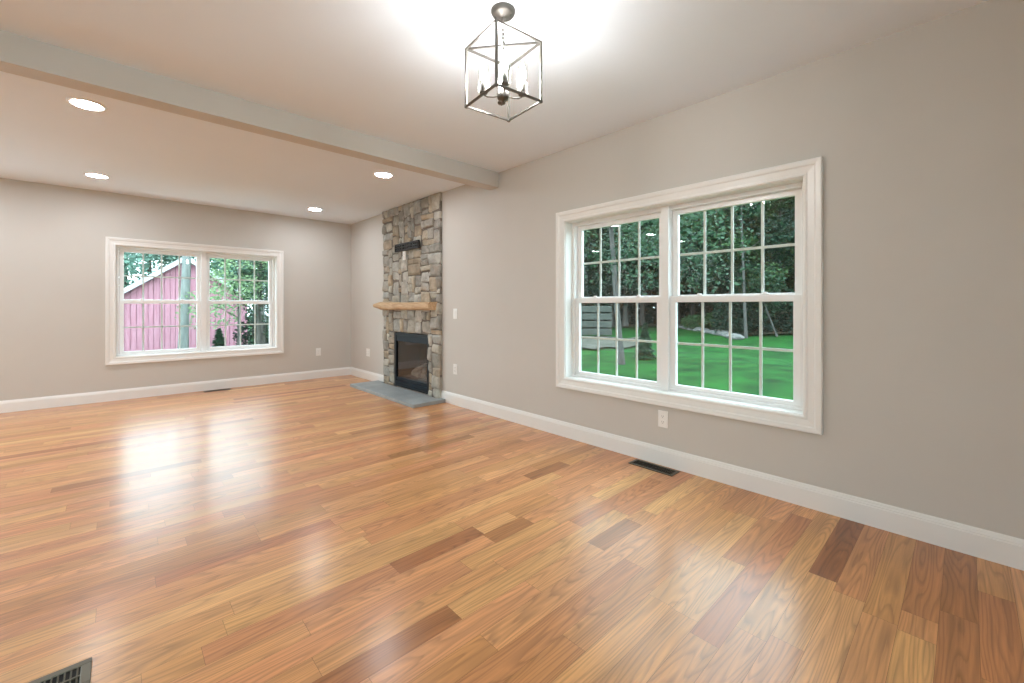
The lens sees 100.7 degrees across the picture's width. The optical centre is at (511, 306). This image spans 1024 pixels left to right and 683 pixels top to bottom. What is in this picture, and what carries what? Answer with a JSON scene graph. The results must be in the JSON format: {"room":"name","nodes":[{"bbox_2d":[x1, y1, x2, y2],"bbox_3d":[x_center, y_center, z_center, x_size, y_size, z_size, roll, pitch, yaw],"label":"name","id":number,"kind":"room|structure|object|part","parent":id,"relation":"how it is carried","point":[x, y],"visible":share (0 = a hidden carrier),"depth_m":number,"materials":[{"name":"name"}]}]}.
{"room":"empty living room","nodes":[
{"label":"empty living room","id":0,"kind":"room"},
{"bbox_2d":[0,178,350,400],"bbox_3d":[-4.985,-0.053,4.862,6.270,2.823,0.170,0,0,-43],"label":"wall","id":1,"kind":"structure","parent":0,"point":[52,237],"depth_m":4.93,"materials":[{"name":"paint"}]},
{"bbox_2d":[0,367,349,412],"bbox_3d":[-4.115,1.045,5.545,4.034,0.126,0.016,0,0,-43],"label":"baseboard","id":2,"kind":"structure","parent":1,"relation":"attached to","point":[6,406],"depth_m":5.26,"materials":[{"name":"white paint"}]},
{"bbox_2d":[105,237,283,364],"bbox_3d":[-4.112,-0.068,5.656,1.893,1.503,0.197,0,0,-43],"label":"window","id":3,"kind":"structure","parent":1,"relation":"in","point":[115,247],"depth_m":5.56,"materials":[{"name":"white paint"}]},
{"bbox_3d":[-4.475,-0.377,5.417,0.797,0.649,0.032,0,0,-43],"label":"sash","id":4,"kind":"part","parent":3,"relation":"part of","materials":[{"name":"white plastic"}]},
{"bbox_2d":[124,253,195,299],"bbox_3d":[-4.482,-0.380,5.425,0.713,0.575,0.006,0,0,-43],"label":"grille","id":5,"kind":"object","parent":3,"relation":"attached to","point":[175,254],"depth_m":5.43,"materials":[{"name":"white wood"}]},
{"bbox_3d":[-4.452,0.246,5.392,0.797,0.656,0.032,0,0,-43],"label":"sash","id":6,"kind":"part","parent":3,"relation":"part of","materials":[{"name":"white plastic"}]},
{"bbox_2d":[124,304,196,350],"bbox_3d":[-4.459,0.252,5.400,0.713,0.584,0.006,0,0,-43],"label":"grille","id":7,"kind":"object","parent":3,"relation":"attached to","point":[182,349],"depth_m":5.40,"materials":[{"name":"white"}]},
{"bbox_3d":[-3.848,-0.377,6.001,0.797,0.649,0.032,0,0,-43],"label":"sash","id":8,"kind":"part","parent":3,"relation":"part of","materials":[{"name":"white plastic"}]},
{"bbox_2d":[210,259,267,299],"bbox_3d":[-3.855,-0.380,6.009,0.713,0.575,0.006,0,0,-43],"label":"grille","id":9,"kind":"object","parent":3,"relation":"attached to","point":[254,260],"depth_m":6.00,"materials":[{"name":"white"}]},
{"bbox_3d":[-3.825,0.246,5.976,0.797,0.656,0.032,0,0,-43],"label":"sash","id":10,"kind":"part","parent":3,"relation":"part of","materials":[{"name":"white plastic"}]},
{"bbox_2d":[210,304,268,345],"bbox_3d":[-3.832,0.252,5.984,0.713,0.584,0.006,0,0,-43],"label":"grille","id":11,"kind":"object","parent":3,"relation":"attached to","point":[225,324],"depth_m":6.04,"materials":[{"name":"white"}]},
{"bbox_2d":[316,348,320,355],"bbox_3d":[-3.006,0.700,6.582,0.072,0.117,0.009,0,0,-43],"label":"electrical outlet","id":12,"kind":"object","parent":1,"relation":"attached to","point":[318,350],"visible":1,"depth_m":6.58,"materials":[{"name":"white plastic"}]},
{"bbox_2d":[0,0,987,224],"bbox_3d":[-2.013,-1.405,1.795,6.100,0.120,8.370,0,0,-43],"label":"ceiling","id":13,"kind":"structure","parent":0,"point":[393,71],"depth_m":2.43,"materials":[{"name":"paint"}]},
{"bbox_2d":[66,97,107,111],"bbox_3d":[-2.823,-1.341,2.817,0.196,0.007,0.196,0,0,-43],"label":"recessed light","id":14,"kind":"object","parent":13,"relation":"in","point":[86,104],"visible":1,"depth_m":2.81,"materials":[{"name":"white plastic"}]},
{"bbox_2d":[83,172,109,178],"bbox_3d":[-4.251,-1.341,4.344,0.196,0.007,0.196,0,0,-43],"label":"recessed light","id":15,"kind":"object","parent":13,"relation":"in","point":[94,175],"visible":1,"depth_m":4.33,"materials":[{"name":"white plastic"}]},
{"bbox_2d":[0,30,498,189],"bbox_3d":[-2.413,-1.270,2.224,6.100,0.149,0.140,0,0,-43],"label":"beam","id":16,"kind":"structure","parent":13,"relation":"attached to","point":[19,55],"depth_m":2.64,"materials":[{"name":"paint"}]},
{"bbox_2d":[307,208,321,210],"bbox_3d":[-2.718,-1.341,5.846,0.196,0.007,0.196,0,0,-43],"label":"recessed light","id":17,"kind":"object","parent":13,"relation":"in","point":[311,209],"visible":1,"depth_m":5.84,"materials":[{"name":"white plastic"}]},
{"bbox_2d":[374,172,393,177],"bbox_3d":[-1.307,-1.341,4.317,0.196,0.007,0.196,0,0,-43],"label":"recessed light","id":18,"kind":"object","parent":13,"relation":"in","point":[378,174],"visible":1,"depth_m":4.30,"materials":[{"name":"white plastic"}]},
{"bbox_2d":[465,2,542,121],"bbox_3d":[-0.040,-1.129,1.926,0.256,0.431,0.256,0,0,-37],"label":"pendant lantern","id":19,"kind":"object","parent":13,"relation":"hanging from","point":[502,12],"visible":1,"depth_m":1.91,"materials":[{"name":"silver metal"}]},
{"bbox_3d":[-0.128,-1.068,1.917,0.031,0.096,0.031,0,0,-43],"label":"bulb","id":20,"kind":"part","parent":19,"relation":"part of","materials":[{"name":"white glass"}]},
{"bbox_3d":[-0.105,-0.959,1.923,0.084,0.024,0.036,0,0,-16],"label":"arm","id":21,"kind":"part","parent":19,"relation":"part of","materials":[{"name":"silver metal"}]},
{"bbox_3d":[-0.050,-1.068,2.014,0.031,0.096,0.031,0,0,-43],"label":"bulb","id":22,"kind":"part","parent":19,"relation":"part of","materials":[{"name":"white glass"}]},
{"bbox_3d":[-0.031,-1.068,1.839,0.031,0.096,0.031,0,0,-43],"label":"bulb","id":23,"kind":"part","parent":19,"relation":"part of","materials":[{"name":"white glass"}]},
{"bbox_3d":[-0.037,-0.959,1.861,0.036,0.024,0.084,0,0,-16],"label":"arm","id":24,"kind":"part","parent":19,"relation":"part of","materials":[{"name":"silver metal"}]},
{"bbox_3d":[0.024,-0.959,1.929,0.084,0.024,0.036,0,0,-16],"label":"arm","id":25,"kind":"part","parent":19,"relation":"part of","materials":[{"name":"silver metal"}]},
{"bbox_3d":[0.047,-1.068,1.935,0.031,0.096,0.031,0,0,-43],"label":"bulb","id":26,"kind":"part","parent":19,"relation":"part of","materials":[{"name":"white glass"}]},
{"bbox_2d":[0,375,1023,682],"bbox_3d":[-2.007,1.108,1.766,6.169,0.001,8.639,0,0,-43],"label":"floor","id":27,"kind":"structure","parent":0,"point":[648,640],"depth_m":1.80,"materials":[{"name":"red wood"}]},
{"bbox_2d":[28,657,91,682],"bbox_3d":[-1.399,1.106,1.173,0.335,0.005,0.138,0,0,-43],"label":"floor vent","id":28,"kind":"object","parent":27,"relation":"in","point":[80,672],"visible":1,"depth_m":1.27,"materials":[{"name":"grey metal"}]},
{"bbox_2d":[203,388,230,391],"bbox_3d":[-3.904,1.106,5.623,0.300,0.005,0.100,0,0,-43],"label":"floor vent","id":29,"kind":"object","parent":27,"relation":"in","point":[226,388],"visible":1,"depth_m":5.60,"materials":[{"name":"brown metal"}]},
{"bbox_2d":[350,380,444,407],"bbox_3d":[-1.508,1.088,5.394,0.420,0.040,1.720,0,0,-43],"label":"hearth slab","id":30,"kind":"object","parent":27,"relation":"on","point":[402,396],"visible":1,"depth_m":5.16,"materials":[{"name":"grey stone"}]},
{"bbox_2d":[373,192,441,397],"bbox_3d":[-1.399,-0.118,5.509,0.138,2.453,1.560,0,0,-43],"label":"fireplace","id":31,"kind":"object","parent":27,"relation":"on","point":[412,286],"depth_m":5.34,"materials":[{"name":"stone"}]},
{"bbox_2d":[373,302,436,309],"bbox_3d":[-1.430,-0.013,5.517,0.103,0.111,1.506,0,0,-43],"label":"mantel shelf","id":32,"kind":"object","parent":31,"relation":"attached to","point":[380,305],"depth_m":5.35,"materials":[{"name":"brown wood"}]},
{"bbox_3d":[-1.360,-0.780,5.470,0.022,0.060,0.580,0,0,-43],"label":"slotted plate","id":33,"kind":"part","parent":31,"relation":"part of","materials":[{"name":"grey metal"}]},
{"bbox_3d":[-1.360,-0.780,5.470,0.028,0.102,0.624,0,0,-43],"label":"wall bracket","id":34,"kind":"part","parent":31,"relation":"part of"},
{"bbox_2d":[394,332,428,393],"bbox_3d":[-1.180,0.708,5.583,0.357,0.717,0.858,0,0,-43],"label":"gas fireplace insert","id":35,"kind":"object","parent":31,"relation":"in","point":[411,371],"visible":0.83,"depth_m":5.75,"materials":[{"name":"grey"}]},
{"bbox_3d":[-1.293,0.420,5.468,0.022,0.078,0.783,0,0,-43],"label":"panel","id":36,"kind":"part","parent":35,"relation":"part of","materials":[{"name":"black metal"}]},
{"bbox_3d":[-1.294,0.994,5.466,0.026,0.100,0.783,0,0,-43],"label":"panel","id":37,"kind":"part","parent":35,"relation":"part of","materials":[{"name":"black metal"}]},
{"bbox_2d":[628,459,679,475],"bbox_3d":[0.974,1.106,2.923,0.118,0.005,0.325,0,0,-43],"label":"floor vent","id":38,"kind":"object","parent":27,"relation":"in","point":[647,465],"visible":1,"depth_m":2.91,"materials":[{"name":"brown metal"}]},
{"bbox_2d":[351,0,1023,538],"bbox_3d":[0.281,-0.053,3.931,0.170,2.823,8.710,0,0,-43],"label":"wall","id":39,"kind":"structure","parent":0,"point":[917,131],"depth_m":2.18,"materials":[{"name":"paint"}]},
{"bbox_2d":[350,367,383,381],"bbox_3d":[-2.225,1.045,6.486,0.016,0.126,1.215,0,0,-43],"label":"baseboard","id":40,"kind":"structure","parent":39,"relation":"attached to","point":[371,376],"depth_m":6.47,"materials":[{"name":"white paint"}]},
{"bbox_2d":[366,348,369,356],"bbox_3d":[-2.193,0.696,6.457,0.009,0.117,0.118,0,0,-43],"label":"electrical outlet","id":41,"kind":"object","parent":39,"relation":"attached to","point":[367,350],"visible":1,"depth_m":6.45,"materials":[{"name":"white plastic"}]},
{"bbox_2d":[453,364,456,374],"bbox_3d":[-0.643,0.706,4.792,0.009,0.117,0.072,0,0,-43],"label":"electrical outlet","id":42,"kind":"object","parent":39,"relation":"attached to","point":[454,365],"visible":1,"depth_m":4.79,"materials":[{"name":"white plastic"}]},
{"bbox_2d":[453,309,456,318],"bbox_3d":[-0.644,0.078,4.791,0.012,0.117,0.072,0,0,-43],"label":"light switch","id":43,"kind":"object","parent":39,"relation":"attached to","point":[454,310],"visible":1,"depth_m":4.79,"materials":[{"name":"white plastic"}]},
{"bbox_2d":[658,410,667,427],"bbox_3d":[1.056,0.786,2.968,0.009,0.117,0.072,0,0,-43],"label":"electrical outlet","id":44,"kind":"object","parent":39,"relation":"attached to","point":[662,415],"visible":1,"depth_m":2.96,"materials":[{"name":"white plastic"}]},
{"bbox_2d":[556,156,822,434],"bbox_3d":[1.093,-0.059,3.040,0.197,1.503,1.893,0,0,-43],"label":"window","id":45,"kind":"structure","parent":39,"relation":"in","point":[803,180],"depth_m":2.87,"materials":[{"name":"white paint"}]},
{"bbox_3d":[0.829,0.254,3.380,0.032,0.656,0.797,0,0,-43],"label":"sash","id":46,"kind":"part","parent":45,"relation":"part of","materials":[{"name":"white plastic"}]},
{"bbox_2d":[581,303,656,378],"bbox_3d":[0.837,0.260,3.387,0.006,0.584,0.713,0,0,-43],"label":"grille","id":47,"kind":"object","parent":45,"relation":"attached to","point":[617,339],"depth_m":3.39,"materials":[{"name":"white"}]},
{"bbox_3d":[0.854,-0.368,3.403,0.032,0.649,0.797,0,0,-43],"label":"sash","id":48,"kind":"part","parent":45,"relation":"part of","materials":[{"name":"white plastic"}]},
{"bbox_2d":[583,221,658,296],"bbox_3d":[0.862,-0.371,3.410,0.006,0.575,0.713,0,0,-43],"label":"grille","id":49,"kind":"object","parent":45,"relation":"attached to","point":[618,223],"depth_m":3.41,"materials":[{"name":"white"}]},
{"bbox_2d":[677,302,792,395],"bbox_3d":[1.421,0.260,2.759,0.006,0.584,0.713,0,0,-43],"label":"grille","id":50,"kind":"object","parent":45,"relation":"attached to","point":[760,348],"depth_m":2.76,"materials":[{"name":"white"}]},
{"bbox_3d":[1.413,0.254,2.752,0.032,0.656,0.797,0,0,-43],"label":"sash","id":51,"kind":"part","parent":45,"relation":"part of","materials":[{"name":"white plastic"}]},
{"bbox_3d":[1.438,-0.368,2.776,0.032,0.649,0.797,0,0,-43],"label":"sash","id":52,"kind":"part","parent":45,"relation":"part of","materials":[{"name":"white plastic"}]},
{"bbox_2d":[679,201,794,294],"bbox_3d":[1.446,-0.371,2.783,0.006,0.575,0.713,0,0,-43],"label":"grille","id":53,"kind":"object","parent":45,"relation":"attached to","point":[762,247],"depth_m":2.78,"materials":[{"name":"white"}]},
{"bbox_2d":[441,390,1023,570],"bbox_3d":[1.121,1.045,2.893,0.016,0.126,5.705,0,0,-43],"label":"baseboard","id":54,"kind":"structure","parent":39,"relation":"attached to","point":[1006,550],"depth_m":2.37,"materials":[{"name":"white paint"}]},
{"label":"outside","id":55,"kind":"structure","parent":0,"visible":0},
{"bbox_2d":[581,336,640,348],"bbox_3d":[3.713,1.493,18.157,3.783,0.020,7.543,0,0,17],"label":"dirt path","id":56,"kind":"structure","parent":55,"point":[585,342],"depth_m":17.30,"materials":[{"name":"soil"}]},
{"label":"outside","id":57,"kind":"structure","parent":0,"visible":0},
{"bbox_2d":[247,310,792,399],"bbox_3d":[-2.527,1.063,28.392,115.000,1.473,115.000,0,0,-43],"label":"lawn","id":58,"kind":"structure","parent":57,"point":[777,366],"depth_m":11.74,"materials":[{"name":"green plant"}]},
{"bbox_2d":[124,252,159,287],"bbox_3d":[-20.325,-1.743,20.782,4.731,7.344,5.702,0,0,-43],"label":"tree","id":59,"kind":"object","parent":58,"relation":"on","point":[130,269],"visible":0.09,"depth_m":21.14,"materials":[{"name":"green plant"}]},
{"bbox_2d":[124,252,173,285],"bbox_3d":[-21.240,-2.126,22.837,5.060,8.112,5.387,0,0,-43],"label":"tree","id":60,"kind":"object","parent":58,"relation":"on","point":[147,255],"visible":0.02,"depth_m":22.75,"materials":[{"name":"green plant"}]},
{"bbox_2d":[124,254,195,286],"bbox_3d":[-19.459,-1.826,22.967,4.728,7.511,4.204,0,0,-43],"label":"tree","id":61,"kind":"object","parent":58,"relation":"on","point":[169,256],"visible":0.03,"depth_m":22.75,"materials":[{"name":"green plant"}]},
{"bbox_2d":[177,256,190,348],"bbox_3d":[-8.366,-3.886,10.841,6.092,11.499,5.745,0,0,-43],"label":"tree","id":62,"kind":"object","parent":58,"relation":"on","point":[186,260],"visible":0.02,"depth_m":10.66,"materials":[{"name":"grey plant"}]},
{"bbox_2d":[152,255,220,270],"bbox_3d":[-18.198,-2.110,25.172,5.504,8.079,5.029,0,0,-43],"label":"tree","id":63,"kind":"object","parent":58,"relation":"on","point":[152,255],"visible":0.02,"depth_m":23.83,"materials":[{"name":"green plant"}]},
{"bbox_2d":[124,258,251,350],"bbox_3d":[-14.269,-0.045,18.100,4.500,3.766,6.460,0,0,-43],"label":"barn","id":64,"kind":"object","parent":58,"relation":"on","point":[152,286],"visible":0.3,"depth_m":15.52,"materials":[{"name":"red wood"}]},
{"bbox_3d":[-12.082,-0.996,15.750,4.500,1.864,0.040,0,0,-43],"label":"rake trim","id":65,"kind":"part","parent":64,"relation":"part of","materials":[{"name":"grey wood"}]},
{"bbox_2d":[211,328,226,346],"bbox_3d":[-7.477,1.167,10.800,0.767,1.258,0.761,0,0,-43],"label":"evergreen","id":66,"kind":"object","parent":58,"relation":"on","point":[219,341],"visible":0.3,"depth_m":10.76,"materials":[{"name":"green plant"}]},
{"bbox_2d":[193,258,246,281],"bbox_3d":[-16.948,-1.775,25.444,4.623,7.409,5.111,0,0,4],"label":"tree","id":67,"kind":"object","parent":58,"relation":"on","point":[217,262],"visible":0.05,"depth_m":24.23,"materials":[{"name":"green plant"}]},
{"bbox_2d":[174,258,267,344],"bbox_3d":[-7.684,-0.158,11.694,2.544,4.052,2.611,0,0,-43],"label":"tree","id":68,"kind":"object","parent":58,"relation":"on","point":[213,289],"visible":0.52,"depth_m":11.66,"materials":[{"name":"green plant"}]},
{"bbox_2d":[214,258,256,336],"bbox_3d":[-15.347,-1.806,25.575,4.729,7.471,5.470,0,0,-43],"label":"tree","id":69,"kind":"object","parent":58,"relation":"on","point":[214,258],"visible":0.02,"depth_m":25.12,"materials":[{"name":"green plant"}]},
{"bbox_2d":[210,259,268,343],"bbox_3d":[-7.564,-0.455,13.203,2.820,4.714,3.210,0,0,9],"label":"tree","id":70,"kind":"object","parent":58,"relation":"on","point":[261,333],"visible":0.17,"depth_m":12.96,"materials":[{"name":"green plant"}]},
{"bbox_2d":[215,260,267,305],"bbox_3d":[-12.220,-1.009,20.168,3.345,5.876,4.093,0,0,26],"label":"tree","id":71,"kind":"object","parent":58,"relation":"on","point":[241,260],"visible":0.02,"depth_m":19.78,"materials":[{"name":"green plant"}]},
{"bbox_2d":[232,297,268,344],"bbox_3d":[-8.727,0.718,15.311,1.275,2.312,2.404,0,0,30],"label":"shrub","id":72,"kind":"object","parent":58,"relation":"on","point":[245,336],"visible":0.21,"depth_m":14.64,"materials":[{"name":"green plant"}]},
{"bbox_2d":[584,230,607,270],"bbox_3d":[2.077,-3.993,28.305,8.001,11.324,7.796,0,0,-43],"label":"tree","id":73,"kind":"object","parent":58,"relation":"on","point":[586,230],"visible":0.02,"depth_m":26.86,"materials":[{"name":"green plant"}]},
{"bbox_2d":[581,306,611,337],"bbox_3d":[1.497,0.838,20.901,6.650,1.740,0.900,0,0,9],"label":"wall","id":74,"kind":"structure","parent":58,"relation":"on","point":[605,327],"depth_m":20.22,"materials":[{"name":"grey wood"}]},
{"bbox_2d":[633,323,656,359],"bbox_3d":[3.937,1.063,12.573,0.744,1.190,0.734,0,0,-43],"label":"evergreen","id":75,"kind":"object","parent":58,"relation":"on","point":[644,350],"visible":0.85,"depth_m":12.46,"materials":[{"name":"green plant"}]},
{"bbox_2d":[584,206,764,364],"bbox_3d":[3.291,-3.112,11.574,6.304,9.656,6.854,0,0,-5],"label":"tree","id":76,"kind":"object","parent":58,"relation":"on","point":[621,357],"visible":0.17,"depth_m":11.41,"materials":[{"name":"green plant"}]},
{"bbox_3d":[3.291,-4.069,11.574,6.304,7.740,6.854,0,0,-5],"label":"crown","id":77,"kind":"part","parent":76,"relation":"part of","materials":[{"name":"green plant"}]},
{"bbox_2d":[680,312,727,329],"bbox_3d":[11.626,0.850,24.212,3.785,1.145,1.701,0,0,31],"label":"shrub","id":78,"kind":"object","parent":58,"relation":"on","point":[688,320],"visible":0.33,"depth_m":24.27,"materials":[{"name":"green plant"}]},
{"bbox_2d":[720,331,728,336],"bbox_3d":[10.536,1.367,20.828,0.494,0.321,0.592,0,0,-43],"label":"boulder","id":79,"kind":"object","parent":58,"relation":"on","point":[723,334],"visible":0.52,"depth_m":20.74,"materials":[{"name":"grey stone"}]},
{"bbox_2d":[732,335,744,339],"bbox_3d":[10.332,1.416,19.363,0.434,0.271,0.470,0,0,-3],"label":"boulder","id":80,"kind":"object","parent":58,"relation":"on","point":[735,337],"visible":0.87,"depth_m":19.25,"materials":[{"name":"grey stone"}]},
{"bbox_2d":[701,201,794,337],"bbox_3d":[10.672,-2.174,19.923,4.142,7.588,4.125,0,0,-43],"label":"slender tree","id":81,"kind":"object","parent":58,"relation":"on","point":[788,237],"visible":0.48,"depth_m":19.94,"materials":[{"name":"green plant"}]},
{"bbox_3d":[10.672,-3.824,19.923,4.142,4.287,4.125,0,0,-43],"label":"crown","id":82,"kind":"part","parent":81,"relation":"part of","materials":[{"name":"green plant"}]},
{"bbox_2d":[728,263,793,336],"bbox_3d":[11.966,-0.275,20.524,2.810,3.713,2.643,0,0,-18],"label":"slender tree","id":83,"kind":"object","parent":58,"relation":"on","point":[780,279],"visible":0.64,"depth_m":20.18,"materials":[{"name":"green plant"}]},
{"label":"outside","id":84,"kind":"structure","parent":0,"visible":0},
{"bbox_2d":[581,312,792,334],"bbox_3d":[23.471,0.841,36.300,43.322,1.165,31.401,0,0,0],"label":"ground","id":85,"kind":"structure","parent":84,"point":[633,324],"depth_m":27.42,"materials":[{"name":"green plant"}]},
{"bbox_2d":[583,234,613,307],"bbox_3d":[3.173,-3.267,28.390,8.327,9.789,6.650,0,0,-29],"label":"tree","id":86,"kind":"object","parent":85,"relation":"on","point":[588,248],"visible":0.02,"depth_m":27.41,"materials":[{"name":"green plant"}]},
{"bbox_2d":[584,229,633,296],"bbox_3d":[3.820,-3.683,29.021,7.366,10.610,6.823,0,0,-12],"label":"tree","id":87,"kind":"object","parent":85,"relation":"on","point":[595,279],"visible":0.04,"depth_m":26.88,"materials":[{"name":"green plant"}]},
{"bbox_2d":[584,222,651,320],"bbox_3d":[6.011,-3.754,28.614,7.530,10.640,7.912,0,0,-2],"label":"tree","id":88,"kind":"object","parent":85,"relation":"on","point":[586,260],"visible":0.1,"depth_m":26.93,"materials":[{"name":"green plant"}]},
{"bbox_2d":[584,219,657,325],"bbox_3d":[7.067,-3.458,28.416,7.459,9.996,7.202,0,0,38],"label":"tree","id":89,"kind":"object","parent":85,"relation":"on","point":[603,265],"visible":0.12,"depth_m":27.01,"materials":[{"name":"green plant"}]},
{"bbox_3d":[7.067,-4.614,28.416,7.459,7.683,7.202,0,0,38],"label":"crown","id":90,"kind":"part","parent":89,"relation":"part of","materials":[{"name":"green plant"}]},
{"bbox_2d":[584,220,658,325],"bbox_3d":[8.093,-3.328,28.587,6.238,9.701,6.735,0,0,-34],"label":"tree","id":91,"kind":"object","parent":85,"relation":"on","point":[625,322],"visible":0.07,"depth_m":27.05,"materials":[{"name":"green plant"}]},
{"bbox_2d":[584,222,690,324],"bbox_3d":[8.596,-4.280,29.373,7.956,11.557,8.165,0,0,3],"label":"tree","id":92,"kind":"object","parent":85,"relation":"on","point":[642,305],"visible":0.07,"depth_m":27.52,"materials":[{"name":"green plant"}]},
{"bbox_3d":[8.597,-5.454,29.350,8.158,9.281,8.211,0,0,3],"label":"crown","id":93,"kind":"part","parent":92,"relation":"part of","materials":[{"name":"green plant"}]},
{"bbox_2d":[606,216,712,289],"bbox_3d":[10.031,-3.734,27.731,7.501,10.411,7.769,0,0,16],"label":"tree","id":94,"kind":"object","parent":85,"relation":"on","point":[652,269],"visible":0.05,"depth_m":26.97,"materials":[{"name":"green plant"}]},
{"bbox_2d":[630,272,696,315],"bbox_3d":[10.464,-4.490,33.037,8.688,11.682,8.268,0,0,22],"label":"tree","id":95,"kind":"object","parent":85,"relation":"on","point":[653,293],"visible":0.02,"depth_m":31.89,"materials":[{"name":"green plant"}]},
{"bbox_2d":[632,266,712,311],"bbox_3d":[11.358,-4.354,32.652,6.606,11.364,8.166,0,0,-35],"label":"tree","id":96,"kind":"object","parent":85,"relation":"on","point":[710,266],"visible":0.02,"depth_m":29.85,"materials":[{"name":"green plant"}]},
{"bbox_2d":[645,216,716,323],"bbox_3d":[11.405,-3.896,28.771,7.249,10.650,7.352,0,0,-12],"label":"tree","id":97,"kind":"object","parent":85,"relation":"on","point":[680,216],"visible":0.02,"depth_m":28.26,"materials":[{"name":"green plant"}]},
{"bbox_3d":[11.338,-5.066,28.689,7.572,8.502,7.493,0,0,-12],"label":"crown","id":98,"kind":"part","parent":97,"relation":"part of","materials":[{"name":"green plant"}]},
{"bbox_2d":[581,302,792,335],"bbox_3d":[16.003,0.503,26.100,29.988,2.602,11.857,0,0,0],"label":"undergrowth","id":99,"kind":"object","parent":85,"relation":"on","point":[786,322],"visible":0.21,"depth_m":21.86,"materials":[{"name":"green plant"}]},
{"bbox_2d":[680,263,716,322],"bbox_3d":[12.810,-4.083,29.856,7.723,10.930,7.525,0,0,-20],"label":"tree","id":100,"kind":"object","parent":85,"relation":"on","point":[692,306],"visible":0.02,"depth_m":28.85,"materials":[{"name":"green plant"}]},
{"bbox_3d":[12.790,-5.193,29.847,7.766,8.778,7.716,0,0,-20],"label":"crown","id":101,"kind":"part","parent":100,"relation":"part of","materials":[{"name":"green plant"}]},
{"bbox_2d":[680,203,771,319],"bbox_3d":[14.159,-4.921,29.243,7.300,12.558,9.024,0,0,-14],"label":"tree","id":102,"kind":"object","parent":85,"relation":"on","point":[771,203],"visible":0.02,"depth_m":27.77,"materials":[{"name":"green plant"}]},
{"bbox_2d":[680,205,789,330],"bbox_3d":[11.659,-2.802,22.766,5.956,8.658,6.551,0,0,-34],"label":"tree","id":103,"kind":"object","parent":85,"relation":"on","point":[699,220],"visible":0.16,"depth_m":21.24,"materials":[{"name":"green plant"}]},
{"bbox_2d":[680,203,794,325],"bbox_3d":[12.293,-3.456,22.757,7.048,9.958,7.405,0,0,21],"label":"tree","id":104,"kind":"object","parent":85,"relation":"on","point":[758,219],"visible":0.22,"depth_m":21.24,"materials":[{"name":"green plant"}]},
{"bbox_2d":[712,197,794,327],"bbox_3d":[14.301,-3.670,23.478,7.366,10.251,5.959,0,0,-36],"label":"tree","id":105,"kind":"object","parent":85,"relation":"on","point":[777,255],"visible":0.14,"depth_m":21.45,"materials":[{"name":"green plant"}]},
{"bbox_2d":[719,196,794,304],"bbox_3d":[15.552,-3.539,22.998,7.407,9.960,7.049,0,0,-1],"label":"tree","id":106,"kind":"object","parent":85,"relation":"on","point":[793,196],"visible":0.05,"depth_m":22.48,"materials":[{"name":"green plant"}]},
{"bbox_2d":[725,196,794,328],"bbox_3d":[14.096,-2.473,22.388,5.415,7.871,5.955,0,0,33],"label":"tree","id":107,"kind":"object","parent":85,"relation":"on","point":[773,202],"visible":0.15,"depth_m":21.90,"materials":[{"name":"green plant"}]},
{"bbox_2d":[770,197,794,288],"bbox_3d":[16.387,-2.826,22.936,6.102,8.470,6.320,0,0,39],"label":"tree","id":108,"kind":"object","parent":85,"relation":"on","point":[793,281],"visible":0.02,"depth_m":22.49,"materials":[{"name":"green plant"}]},
{"bbox_2d":[782,206,794,292],"bbox_3d":[17.229,-2.651,23.397,5.568,8.020,5.157,0,0,-33],"label":"tree","id":109,"kind":"object","parent":85,"relation":"on","point":[789,206],"visible":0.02,"depth_m":22.86,"materials":[{"name":"green plant"}]}
]}

